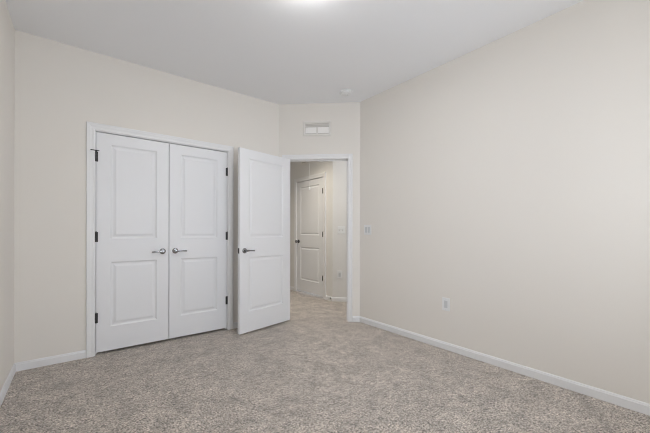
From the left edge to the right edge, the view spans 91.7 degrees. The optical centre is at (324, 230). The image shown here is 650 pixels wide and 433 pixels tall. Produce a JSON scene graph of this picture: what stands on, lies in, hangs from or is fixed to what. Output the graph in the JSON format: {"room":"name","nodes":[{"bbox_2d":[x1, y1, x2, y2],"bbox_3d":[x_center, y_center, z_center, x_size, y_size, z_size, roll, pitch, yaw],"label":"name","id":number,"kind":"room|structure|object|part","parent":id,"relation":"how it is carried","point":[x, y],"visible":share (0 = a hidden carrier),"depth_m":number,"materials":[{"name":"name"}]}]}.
{"room":"empty bedroom","nodes":[
{"label":"empty bedroom","id":0,"kind":"room"},
{"bbox_2d":[0,0,14,391],"bbox_3d":[-1.134,-0.241,0.707,0.115,2.745,4.544,0,0,-38],"label":"wall","id":1,"kind":"structure","parent":0,"point":[7,31],"depth_m":2.25,"materials":[{"name":"white paint"}]},
{"bbox_2d":[0,363,15,406],"bbox_3d":[-1.122,1.097,0.792,0.011,0.069,4.429,0,0,-38],"label":"baseboard","id":2,"kind":"structure","parent":1,"relation":"attached to","point":[8,381],"depth_m":2.23,"materials":[{"name":"white paint"}]},
{"bbox_2d":[14,30,278,362],"bbox_3d":[-1.620,-0.242,3.288,2.537,2.745,0.115,0,0,-38],"label":"wall","id":3,"kind":"structure","parent":0,"point":[60,87],"depth_m":2.74,"materials":[{"name":"white paint"}]},
{"bbox_2d":[15,322,237,371],"bbox_3d":[-1.538,1.096,3.273,2.422,0.069,0.011,0,0,-38],"label":"baseboard","id":4,"kind":"structure","parent":3,"relation":"attached to","point":[56,359],"depth_m":2.66,"materials":[{"name":"white paint"}]},
{"bbox_2d":[90,132,168,352],"bbox_3d":[-1.850,0.104,3.025,0.646,2.004,0.092,0,0,-38],"label":"door","id":5,"kind":"structure","parent":3,"relation":"in","point":[132,231],"depth_m":3.03,"materials":[{"name":"white paint"}]},
{"bbox_3d":[-1.851,0.588,3.061,0.386,0.599,0.035,0,0,-38],"label":"panel","id":6,"kind":"part","parent":5,"relation":"part of","materials":[{"name":"white paint"}]},
{"bbox_3d":[-1.850,-0.363,3.061,0.386,0.873,0.035,0,0,-38],"label":"panel","id":7,"kind":"part","parent":5,"relation":"part of","materials":[{"name":"white paint"}]},
{"bbox_2d":[86,121,233,357],"bbox_3d":[-1.627,0.079,3.270,1.355,2.104,0.132,0,0,-38],"label":"door frame","id":8,"kind":"structure","parent":3,"relation":"attached to","point":[92,128],"depth_m":2.84,"materials":[{"name":"white paint"}]},
{"bbox_2d":[169,144,227,338],"bbox_3d":[-1.348,0.105,3.420,0.618,2.004,0.092,0,0,-38],"label":"door","id":9,"kind":"structure","parent":3,"relation":"in","point":[198,234],"depth_m":3.41,"materials":[{"name":"white paint"}]},
{"bbox_3d":[-1.371,-0.362,3.437,0.386,0.873,0.035,0,0,-38],"label":"panel","id":10,"kind":"part","parent":9,"relation":"part of","materials":[{"name":"white paint"}]},
{"bbox_3d":[-1.372,0.589,3.437,0.386,0.599,0.035,0,0,-38],"label":"panel","id":11,"kind":"part","parent":9,"relation":"part of","materials":[{"name":"white paint"}]},
{"bbox_2d":[6,0,582,104],"bbox_3d":[0.088,-1.662,3.872,5.943,0.100,8.015,0,0,-38],"label":"ceiling","id":12,"kind":"structure","parent":0,"point":[279,52],"depth_m":2.57,"materials":[{"name":"white paint"}]},
{"bbox_2d":[339,89,351,96],"bbox_3d":[0.242,-1.592,3.657,0.152,0.039,0.152,0,0,-38],"label":"smoke detector","id":13,"kind":"object","parent":12,"relation":"attached to","point":[344,92],"visible":1,"depth_m":3.62,"materials":[{"name":"white plastic"}]},
{"bbox_2d":[290,161,332,296],"bbox_3d":[-0.660,-0.240,6.165,0.115,2.745,2.686,0,0,-38],"label":"wall","id":14,"kind":"structure","parent":0,"point":[297,170],"depth_m":5.20,"materials":[{"name":"white paint"}]},
{"bbox_2d":[295,178,322,295],"bbox_3d":[-0.285,0.102,5.567,0.106,1.994,0.822,0,0,-38],"label":"door","id":15,"kind":"structure","parent":14,"relation":"in","point":[309,241],"depth_m":5.56,"materials":[{"name":"white paint"}]},
{"bbox_3d":[-0.261,-0.361,5.596,0.035,0.873,0.570,0,0,-38],"label":"panel","id":16,"kind":"part","parent":15,"relation":"part of","materials":[{"name":"white paint"}]},
{"bbox_3d":[-0.263,0.590,5.596,0.035,0.599,0.570,0,0,-38],"label":"panel","id":17,"kind":"part","parent":15,"relation":"part of","materials":[{"name":"white paint"}]},
{"bbox_2d":[294,172,325,298],"bbox_3d":[-0.239,0.081,5.613,0.132,2.104,0.948,0,0,-38],"label":"door frame","id":18,"kind":"structure","parent":14,"relation":"attached to","point":[320,175],"depth_m":5.42,"materials":[{"name":"white paint"}]},
{"bbox_2d":[279,102,359,315],"bbox_3d":[-0.070,-0.240,4.041,1.028,2.745,0.115,0,0,5],"label":"wall","id":19,"kind":"structure","parent":0,"point":[344,117],"depth_m":3.97,"materials":[{"name":"white paint"}]},
{"bbox_2d":[238,147,289,334],"bbox_3d":[-0.673,0.107,3.660,0.093,2.007,0.756,0,0,39],"label":"door","id":20,"kind":"structure","parent":19,"relation":"in","point":[263,178],"depth_m":3.62,"materials":[{"name":"white paint"}]},
{"bbox_3d":[-0.688,-0.361,3.676,0.035,0.873,0.508,0,0,40],"label":"panel","id":21,"kind":"part","parent":20,"relation":"part of","materials":[{"name":"white paint"}]},
{"bbox_3d":[-0.689,0.590,3.676,0.035,0.599,0.508,0,0,40],"label":"panel","id":22,"kind":"part","parent":20,"relation":"part of","materials":[{"name":"white paint"}]},
{"bbox_2d":[303,120,330,135],"bbox_3d":[-0.099,-1.296,3.981,0.354,0.190,0.009,0,0,5],"label":"air vent","id":23,"kind":"object","parent":19,"relation":"in","point":[310,128],"visible":1,"depth_m":3.98,"materials":[{"name":"white metal"}]},
{"bbox_3d":[-0.177,-1.271,3.988,0.137,0.076,0.005,0,0,5],"label":"damper plate","id":24,"kind":"part","parent":23,"relation":"part of","materials":[{"name":"white metal"}]},
{"bbox_3d":[-0.021,-1.271,3.975,0.137,0.076,0.005,0,0,5],"label":"damper plate","id":25,"kind":"part","parent":23,"relation":"part of","materials":[{"name":"white metal"}]},
{"bbox_2d":[282,154,352,321],"bbox_3d":[-0.096,0.084,4.043,0.891,2.098,0.151,0,0,5],"label":"door frame","id":26,"kind":"structure","parent":19,"relation":"attached to","point":[306,157],"depth_m":3.94,"materials":[{"name":"white paint"}]},
{"bbox_2d":[352,316,359,321],"bbox_3d":[-0.077,1.098,3.978,1.028,0.069,0.011,0,0,5],"label":"baseboard","id":27,"kind":"structure","parent":19,"relation":"attached to","point":[354,318],"depth_m":3.94,"materials":[{"name":"white paint"}]},
{"bbox_2d":[0,290,649,432],"bbox_3d":[0.084,1.173,3.872,5.943,0.080,8.015,0,0,-38],"label":"floor","id":28,"kind":"structure","parent":0,"point":[316,370],"depth_m":2.24,"materials":[{"name":"carpet"}]},
{"bbox_2d":[333,161,346,296],"bbox_3d":[1.305,-0.238,5.034,2.360,2.745,0.115,0,0,5],"label":"wall","id":29,"kind":"structure","parent":0,"point":[339,167],"depth_m":5.07,"materials":[{"name":"white paint"}]},
{"bbox_2d":[337,271,341,277],"bbox_3d":[0.235,0.701,5.060,0.078,0.124,0.008,0,0,5],"label":"power outlet","id":30,"kind":"object","parent":29,"relation":"attached to","point":[339,273],"visible":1,"depth_m":5.06,"materials":[{"name":"white plastic"}]},
{"bbox_2d":[338,226,344,233],"bbox_3d":[0.259,-0.017,5.052,0.118,0.120,0.019,0,0,5],"label":"light switch","id":31,"kind":"object","parent":29,"relation":"attached to","point":[341,229],"visible":1,"depth_m":5.06,"materials":[{"name":"white plastic"}]},
{"bbox_2d":[360,0,649,403],"bbox_3d":[1.670,-0.237,2.465,0.115,2.745,3.845,0,0,-38],"label":"wall","id":32,"kind":"structure","parent":0,"point":[507,180],"depth_m":2.49,"materials":[{"name":"white paint"}]},
{"bbox_2d":[364,225,370,234],"bbox_3d":[0.516,-0.013,3.830,0.012,0.120,0.118,0,0,-38],"label":"light switch","id":33,"kind":"object","parent":32,"relation":"attached to","point":[367,228],"visible":1,"depth_m":3.83,"materials":[{"name":"white plastic"}]},
{"bbox_2d":[442,297,449,310],"bbox_3d":[1.157,0.702,3.017,0.008,0.124,0.078,0,0,-38],"label":"power outlet","id":34,"kind":"object","parent":32,"relation":"attached to","point":[445,301],"visible":1,"depth_m":3.01,"materials":[{"name":"white plastic"}]},
{"bbox_2d":[360,316,649,415],"bbox_3d":[1.583,1.101,2.471,0.011,0.069,3.730,0,0,-38],"label":"baseboard","id":35,"kind":"structure","parent":32,"relation":"attached to","point":[626,402],"depth_m":2.46,"materials":[{"name":"white paint"}]},
{"bbox_3d":[-0.011,-0.240,5.655,3.156,2.745,4.520,0,0,-38],"label":"wall","id":36,"kind":"structure","parent":0,"visible":0},
{"bbox_2d":[290,286,346,301],"bbox_3d":[0.216,1.099,5.592,4.635,0.069,1.017,0,0,30],"label":"baseboard","id":37,"kind":"structure","parent":36,"relation":"attached to","point":[333,299],"depth_m":5.06,"materials":[{"name":"white paint"}]}
]}

